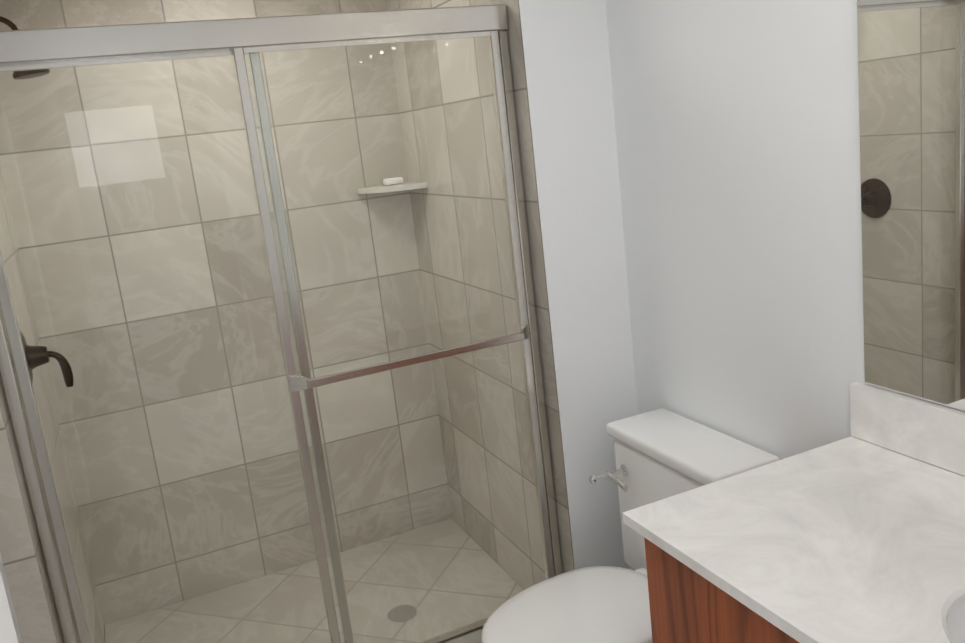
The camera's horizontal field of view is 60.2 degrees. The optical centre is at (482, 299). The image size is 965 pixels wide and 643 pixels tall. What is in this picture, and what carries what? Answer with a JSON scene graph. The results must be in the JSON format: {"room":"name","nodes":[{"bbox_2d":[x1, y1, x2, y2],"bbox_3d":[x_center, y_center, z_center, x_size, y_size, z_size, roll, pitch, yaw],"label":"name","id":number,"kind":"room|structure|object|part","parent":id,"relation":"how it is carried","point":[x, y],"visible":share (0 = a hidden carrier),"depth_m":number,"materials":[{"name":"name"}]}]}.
{"room":"bathroom","nodes":[
{"label":"bathroom","id":0,"kind":"room"},
{"bbox_2d":[0,167,104,642],"bbox_3d":[-0.905,0.352,1.305,0.165,2.280,3.470,-11,13,-22],"label":"wall","id":1,"kind":"structure","parent":0,"point":[28,591],"depth_m":1.96,"materials":[{"name":"beige tile"}]},
{"bbox_2d":[0,572,17,642],"bbox_3d":[-0.229,0.605,0.284,0.302,2.032,0.756,-11,13,-22],"label":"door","id":2,"kind":"structure","parent":1,"relation":"in","point":[7,632],"depth_m":0.58,"materials":[{"name":"white paint"}]},
{"bbox_2d":[0,16,49,79],"bbox_3d":[-1.315,-0.698,2.271,0.214,0.192,0.095,-11,13,-22],"label":"shower head","id":3,"kind":"object","parent":1,"relation":"attached to","point":[25,74],"visible":0.17,"depth_m":2.27},
{"bbox_2d":[19,329,73,386],"bbox_3d":[-1.227,0.164,2.344,0.113,0.190,0.169,-11,13,-22],"label":"shower valve","id":4,"kind":"object","parent":1,"relation":"attached to","point":[43,357],"depth_m":2.33,"materials":[{"name":"brown metal"}]},
{"bbox_2d":[0,0,451,624],"bbox_3d":[-0.731,-0.058,3.189,1.743,2.280,0.100,-11,13,-22],"label":"wall","id":5,"kind":"structure","parent":0,"point":[90,352],"depth_m":3.04,"materials":[{"name":"tile"}]},
{"bbox_2d":[357,177,426,193],"bbox_3d":[-0.344,-0.433,3.134,0.210,0.045,0.210,-11,13,-22],"label":"corner shelf","id":6,"kind":"object","parent":5,"relation":"attached to","point":[382,189],"depth_m":3.10,"materials":[{"name":"stone"}]},
{"bbox_3d":[-0.339,-0.451,3.166,0.070,0.024,0.050,-11,13,-22],"label":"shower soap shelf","id":7,"kind":"part","parent":6,"relation":"part of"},
{"bbox_2d":[385,0,637,589],"bbox_3d":[0.088,-0.093,2.901,0.268,2.280,1.080,-11,13,-22],"label":"wall","id":8,"kind":"structure","parent":0,"point":[561,78],"depth_m":2.53,"materials":[{"name":"white paint"}]},
{"bbox_2d":[605,0,964,459],"bbox_3d":[0.723,0.033,1.939,0.100,2.280,3.370,-11,13,-22],"label":"wall","id":9,"kind":"structure","parent":0,"point":[737,124],"depth_m":1.96,"materials":[{"name":"white paint"}]},
{"bbox_2d":[850,381,964,476],"bbox_3d":[1.045,0.320,1.149,0.020,0.117,1.316,-11,13,-22],"label":"backsplash","id":10,"kind":"structure","parent":9,"relation":"attached to","point":[932,433],"depth_m":1.61,"materials":[{"name":"white stone"}]},
{"bbox_2d":[857,0,964,410],"bbox_3d":[0.982,-0.338,1.004,0.006,1.231,1.291,-11,13,-22],"label":"mirror","id":11,"kind":"object","parent":9,"relation":"attached to","point":[911,62],"visible":1,"depth_m":1.53,"materials":[{"name":"white mirror"}]},
{"bbox_3d":[-0.057,1.414,1.561,2.308,0.080,4.000,-11,13,-22],"label":"floor","id":12,"kind":"structure","parent":0,"visible":0},
{"bbox_2d":[105,518,522,642],"bbox_3d":[-0.564,1.136,2.887,1.373,0.038,0.914,-11,13,-22],"label":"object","id":13,"kind":"structure","parent":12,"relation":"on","point":[396,548],"depth_m":3.02,"materials":[{"name":"tile"}]},
{"bbox_2d":[481,408,779,642],"bbox_3d":[0.336,0.796,2.131,0.718,0.804,0.470,-11,13,-22],"label":"toilet","id":14,"kind":"object","parent":12,"relation":"on","point":[662,453],"visible":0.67,"depth_m":2.11,"materials":[{"name":"white ceramic"}]},
{"bbox_2d":[623,521,809,642],"bbox_3d":[0.845,0.892,1.134,0.604,0.903,1.270,-11,13,-22],"label":"bathroom vanity","id":15,"kind":"object","parent":12,"relation":"on","point":[687,605],"depth_m":1.40,"materials":[{"name":"brown wood"}]},
{"bbox_2d":[622,437,964,642],"bbox_3d":[0.795,0.440,1.054,0.590,0.020,1.316,-11,13,-22],"label":"countertop","id":16,"kind":"structure","parent":15,"relation":"on","point":[847,540],"depth_m":1.37,"materials":[{"name":"white stone"}]},
{"bbox_2d":[918,605,964,642],"bbox_3d":[0.786,0.528,1.024,0.330,0.162,0.423,-11,13,-22],"label":"sink","id":17,"kind":"object","parent":16,"relation":"in","point":[948,628],"depth_m":1.18,"materials":[{"name":"white ceramic"}]},
{"bbox_3d":[-0.350,1.165,2.393,1.371,0.134,0.170,-11,13,-22],"label":"shower curb","id":18,"kind":"object","parent":12,"relation":"on","visible":0},
{"bbox_2d":[0,4,562,642],"bbox_3d":[-0.458,0.210,2.192,1.369,1.826,0.101,-11,13,-22],"label":"shower door","id":19,"kind":"structure","parent":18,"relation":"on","point":[236,38],"depth_m":2.12,"materials":[{"name":"clear glass"}]}
]}

